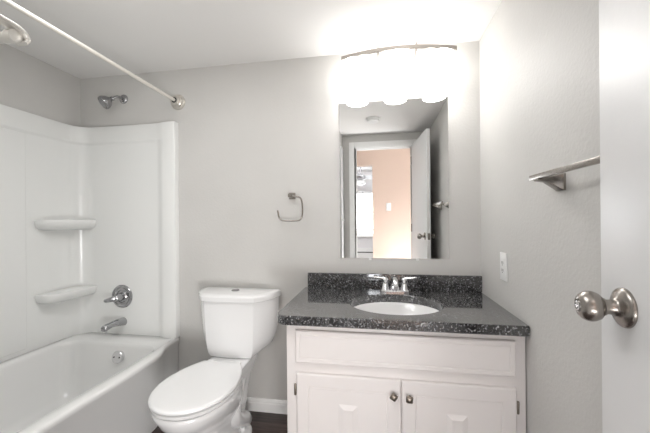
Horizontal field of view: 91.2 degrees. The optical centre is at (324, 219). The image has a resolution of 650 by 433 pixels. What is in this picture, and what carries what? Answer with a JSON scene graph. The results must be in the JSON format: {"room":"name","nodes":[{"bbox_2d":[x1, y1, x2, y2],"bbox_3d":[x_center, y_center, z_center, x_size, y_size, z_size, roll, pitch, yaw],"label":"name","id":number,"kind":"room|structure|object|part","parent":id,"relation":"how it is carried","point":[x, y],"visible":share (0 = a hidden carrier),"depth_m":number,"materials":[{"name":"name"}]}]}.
{"room":"bathroom","nodes":[
{"label":"bathroom","id":0,"kind":"room"},
{"bbox_2d":[0,43,80,126],"bbox_3d":[-1.893,0.115,1.299,0.100,2.186,1.870,0,0,10],"label":"wall","id":1,"kind":"structure","parent":0,"point":[29,84],"depth_m":1.94,"materials":[{"name":"beige paint"}]},
{"bbox_2d":[0,104,179,361],"bbox_3d":[-1.454,0.067,1.347,0.748,1.398,1.628,0,0,10],"label":"tub surround","id":2,"kind":"object","parent":1,"relation":"attached to","point":[86,213],"visible":1,"depth_m":2.07,"materials":[{"name":"white plastic"}]},
{"bbox_3d":[-1.842,0.121,1.230,0.022,1.250,1.246,0,0,10],"label":"panel","id":3,"kind":"part","parent":2,"relation":"part of","materials":[{"name":"white plastic"}]},
{"bbox_2d":[34,220,95,230],"bbox_3d":[-1.639,0.031,2.027,0.124,0.066,0.301,0,0,10],"label":"shelf","id":4,"kind":"object","parent":2,"relation":"attached to","point":[39,225],"depth_m":1.97,"materials":[{"name":"white plastic"}]},
{"bbox_2d":[35,285,96,303],"bbox_3d":[-1.636,0.479,2.027,0.124,0.066,0.301,0,0,10],"label":"shelf","id":5,"kind":"object","parent":2,"relation":"attached to","point":[56,295],"depth_m":2.00,"materials":[{"name":"white plastic"}]},
{"bbox_2d":[100,317,126,332],"bbox_3d":[-1.366,0.681,2.063,0.052,0.060,0.151,0,0,15],"label":"tub spout","id":6,"kind":"object","parent":2,"relation":"attached to","point":[122,321],"visible":1,"depth_m":2.05,"materials":[{"name":"silver metal"}]},
{"bbox_2d":[104,285,132,307],"bbox_3d":[-1.365,0.512,2.085,0.154,0.154,0.101,0,0,10],"label":"shower valve","id":7,"kind":"object","parent":2,"relation":"attached to","point":[122,296],"visible":1,"depth_m":2.12,"materials":[{"name":"silver metal"}]},
{"bbox_3d":[-1.391,0.514,2.064,0.071,0.039,0.036,0,0,-40],"label":"lever","id":8,"kind":"part","parent":7,"relation":"part of","materials":[{"name":"silver metal"}]},
{"bbox_2d":[152,411,287,432],"bbox_3d":[-0.550,1.247,1.094,2.798,0.100,2.030,0,0,10],"label":"floor","id":9,"kind":"structure","parent":0,"point":[262,422],"depth_m":1.87,"materials":[{"name":"brown wood"}]},
{"bbox_2d":[0,332,178,432],"bbox_3d":[-1.417,0.984,1.340,0.799,0.436,1.620,0,0,10],"label":"bathtub","id":10,"kind":"object","parent":9,"relation":"on","point":[93,382],"visible":0.94,"depth_m":1.77,"materials":[{"name":"white ceramic"}]},
{"bbox_3d":[-1.264,0.837,1.949,0.072,0.073,0.038,0,0,10],"label":"overflow plate","id":11,"kind":"part","parent":10,"relation":"part of","materials":[{"name":"silver metal"}]},
{"bbox_2d":[148,287,280,432],"bbox_3d":[-0.576,0.808,1.641,0.506,0.778,0.737,0,0,10],"label":"toilet","id":12,"kind":"object","parent":9,"relation":"on","point":[206,396],"visible":1,"depth_m":1.71,"materials":[{"name":"white ceramic"}]},
{"bbox_3d":[-0.598,0.778,1.508,0.368,0.020,0.468,0,0,10],"label":"seat lid","id":13,"kind":"part","parent":12,"relation":"part of","materials":[{"name":"white plastic"}]},
{"bbox_3d":[-0.597,0.801,1.512,0.362,0.022,0.463,0,0,10],"label":"seat","id":14,"kind":"part","parent":12,"relation":"part of","materials":[{"name":"white plastic"}]},
{"bbox_3d":[-0.586,1.007,1.570,0.354,0.380,0.573,0,0,10],"label":"bowl","id":15,"kind":"part","parent":12,"relation":"part of","materials":[{"name":"white ceramic"}]},
{"bbox_3d":[-0.534,0.629,1.899,0.486,0.334,0.200,0,0,10],"label":"tank","id":16,"kind":"part","parent":12,"relation":"part of","materials":[{"name":"white ceramic"}]},
{"bbox_3d":[-0.536,0.446,1.896,0.506,0.042,0.219,0,0,10],"label":"tank lid","id":17,"kind":"part","parent":12,"relation":"part of","materials":[{"name":"white ceramic"}]},
{"bbox_2d":[287,325,525,432],"bbox_3d":[0.352,0.818,1.567,0.963,0.741,0.592,0,0,10],"label":"vanity cabinet","id":18,"kind":"object","parent":9,"relation":"on","point":[340,380],"visible":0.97,"depth_m":1.30,"materials":[{"name":"white paint"}]},
{"bbox_3d":[0.097,0.863,1.344,0.440,0.406,0.024,0,0,10],"label":"door","id":19,"kind":"part","parent":18,"relation":"part of","materials":[{"name":"white paint"}]},
{"bbox_3d":[0.281,0.718,1.293,0.034,0.034,0.028,0,0,10],"label":"knob","id":20,"kind":"part","parent":18,"relation":"part of","materials":[{"name":"silver metal"}]},
{"bbox_2d":[277,272,529,336],"bbox_3d":[0.328,0.381,1.573,1.008,0.131,0.587,0,0,10],"label":"countertop","id":21,"kind":"structure","parent":18,"relation":"on","point":[329,299],"depth_m":1.50,"materials":[{"name":"black stone"}]},
{"bbox_2d":[373,275,416,292],"bbox_3d":[0.387,0.357,1.748,0.242,0.094,0.138,0,0,10],"label":"sink faucet","id":22,"kind":"object","parent":21,"relation":"on","point":[394,287],"visible":1,"depth_m":1.77,"materials":[{"name":"silver metal"}]},
{"bbox_3d":[0.342,0.358,1.797,0.046,0.070,0.046,0,0,10],"label":"handle","id":23,"kind":"part","parent":22,"relation":"part of","materials":[{"name":"silver metal"}]},
{"bbox_3d":[0.387,0.354,1.746,0.062,0.077,0.135,0,0,10],"label":"spout","id":24,"kind":"part","parent":22,"relation":"part of","materials":[{"name":"silver metal"}]},
{"bbox_3d":[0.445,0.357,1.779,0.046,0.070,0.046,0,0,10],"label":"handle","id":25,"kind":"part","parent":22,"relation":"part of","materials":[{"name":"silver metal"}]},
{"bbox_2d":[354,302,438,314],"bbox_3d":[0.344,0.516,1.545,0.482,0.138,0.412,0,0,10],"label":"sink basin","id":26,"kind":"object","parent":21,"relation":"in","point":[391,308],"visible":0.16,"depth_m":1.70,"materials":[{"name":"white ceramic"}]},
{"bbox_3d":[0.308,0.543,1.311,0.880,0.139,0.017,0,0,10],"label":"drawer","id":27,"kind":"part","parent":18,"relation":"part of","materials":[{"name":"white paint"}]},
{"bbox_3d":[0.342,0.722,1.282,0.028,0.028,0.028,0,0,10],"label":"knob","id":28,"kind":"part","parent":18,"relation":"part of","materials":[{"name":"silver metal"}]},
{"bbox_3d":[0.532,0.860,1.271,0.434,0.406,0.024,0,0,10],"label":"door","id":29,"kind":"part","parent":18,"relation":"part of","materials":[{"name":"white paint"}]},
{"bbox_2d":[0,0,501,78],"bbox_3d":[-0.564,-1.039,1.123,2.798,0.100,1.970,0,0,10],"label":"ceiling","id":30,"kind":"structure","parent":0,"point":[140,36],"depth_m":1.65,"materials":[{"name":"white paint"}]},
{"bbox_2d":[81,41,480,399],"bbox_3d":[-0.399,0.102,2.045,2.798,2.186,0.100,0,0,10],"label":"wall","id":31,"kind":"structure","parent":0,"point":[251,136],"depth_m":1.98,"materials":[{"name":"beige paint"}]},
{"bbox_2d":[0,0,184,109],"bbox_3d":[-1.097,-0.772,1.285,0.100,0.103,1.630,0,0,10],"label":"shower rod","id":32,"kind":"object","parent":31,"relation":"attached to","point":[177,101],"visible":1,"depth_m":1.47,"materials":[{"name":"white metal"}]},
{"bbox_2d":[97,95,127,108],"bbox_3d":[-1.406,-0.785,2.098,0.087,0.127,0.162,0,0,27],"label":"shower fixture","id":33,"kind":"object","parent":31,"relation":"attached to","point":[106,102],"visible":1,"depth_m":2.06,"materials":[{"name":"silver metal"}]},
{"bbox_2d":[245,397,286,413],"bbox_3d":[-0.495,1.157,2.005,0.865,0.078,0.014,0,0,10],"label":"baseboard","id":34,"kind":"structure","parent":31,"relation":"attached to","point":[252,404],"depth_m":1.98,"materials":[{"name":"white paint"}]},
{"bbox_2d":[277,193,302,221],"bbox_3d":[-0.205,-0.079,1.930,0.163,0.177,0.062,0,0,10],"label":"towel ring","id":35,"kind":"object","parent":31,"relation":"attached to","point":[290,195],"visible":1,"depth_m":1.90,"materials":[{"name":"silver metal"}]},
{"bbox_2d":[339,96,448,260],"bbox_3d":[0.396,-0.237,1.854,0.622,0.944,0.010,0,0,10],"label":"wall mirror","id":36,"kind":"object","parent":31,"relation":"attached to","point":[394,158],"visible":1,"depth_m":1.85,"materials":[{"name":"silver mirror"}]},
{"bbox_2d":[308,272,481,291],"bbox_3d":[0.386,0.360,1.851,0.987,0.090,0.021,0,0,10],"label":"backsplash","id":37,"kind":"structure","parent":31,"relation":"attached to","point":[453,283],"depth_m":1.83,"materials":[{"name":"black stone"}]},
{"bbox_2d":[341,42,456,94],"bbox_3d":[0.404,-0.849,1.770,0.620,0.240,0.170,0,0,10],"label":"vanity light","id":38,"kind":"object","parent":31,"relation":"attached to","point":[397,62],"visible":1,"depth_m":1.73,"materials":[{"name":"white glass"}]},
{"bbox_3d":[0.169,-0.809,1.792,0.134,0.164,0.134,0,0,10],"label":"lamp shade","id":39,"kind":"part","parent":38,"relation":"part of","materials":[{"name":"white glass"}]},
{"bbox_3d":[0.399,-0.821,1.753,0.134,0.182,0.134,0,0,10],"label":"lamp shade","id":40,"kind":"part","parent":38,"relation":"part of","materials":[{"name":"white glass"}]},
{"bbox_3d":[0.623,-0.814,1.715,0.134,0.166,0.134,0,0,10],"label":"lamp shade","id":41,"kind":"part","parent":38,"relation":"part of","materials":[{"name":"white glass"}]},
{"bbox_2d":[479,0,601,432],"bbox_3d":[0.767,0.092,0.849,0.100,2.186,1.870,0,0,10],"label":"wall","id":42,"kind":"structure","parent":0,"point":[539,59],"depth_m":1.08,"materials":[{"name":"beige paint"}]},
{"bbox_2d":[500,252,507,281],"bbox_3d":[0.814,0.212,1.451,0.009,0.126,0.076,0,0,10],"label":"wall outlet","id":43,"kind":"object","parent":42,"relation":"attached to","point":[503,256],"visible":1,"depth_m":1.44,"materials":[{"name":"white plastic"}]},
{"bbox_2d":[529,156,599,190],"bbox_3d":[0.673,-0.118,0.828,0.074,0.055,0.447,0,0,10],"label":"towel bar","id":44,"kind":"object","parent":42,"relation":"attached to","point":[556,182],"visible":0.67,"depth_m":0.97,"materials":[{"name":"silver metal"}]},
{"bbox_3d":[-0.730,-0.002,0.093,2.798,2.400,0.120,0,0,10],"label":"wall","id":45,"kind":"structure","parent":0,"visible":0},
{"bbox_2d":[574,0,649,432],"bbox_3d":[0.504,0.167,0.300,0.175,2.018,0.693,0,0,10],"label":"door","id":46,"kind":"structure","parent":45,"relation":"in","point":[622,307],"depth_m":0.56,"materials":[{"name":"white paint"}]},
{"bbox_3d":[0.488,0.158,0.584,0.043,0.055,0.055,0,0,10],"label":"knob","id":47,"kind":"part","parent":46,"relation":"part of","materials":[{"name":"silver metal"}]},
{"bbox_3d":[-1.184,0.109,0.353,1.614,2.186,0.240,0,0,10],"label":"wall partition","id":48,"kind":"structure","parent":0,"visible":0},
{"bbox_2d":[0,14,30,45],"bbox_3d":[-0.814,-0.353,0.528,0.505,0.061,0.231,0,0,10],"label":"ceiling light","id":49,"kind":"object","parent":48,"relation":"attached to","point":[14,33],"visible":1,"depth_m":0.58,"materials":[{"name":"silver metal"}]}
]}

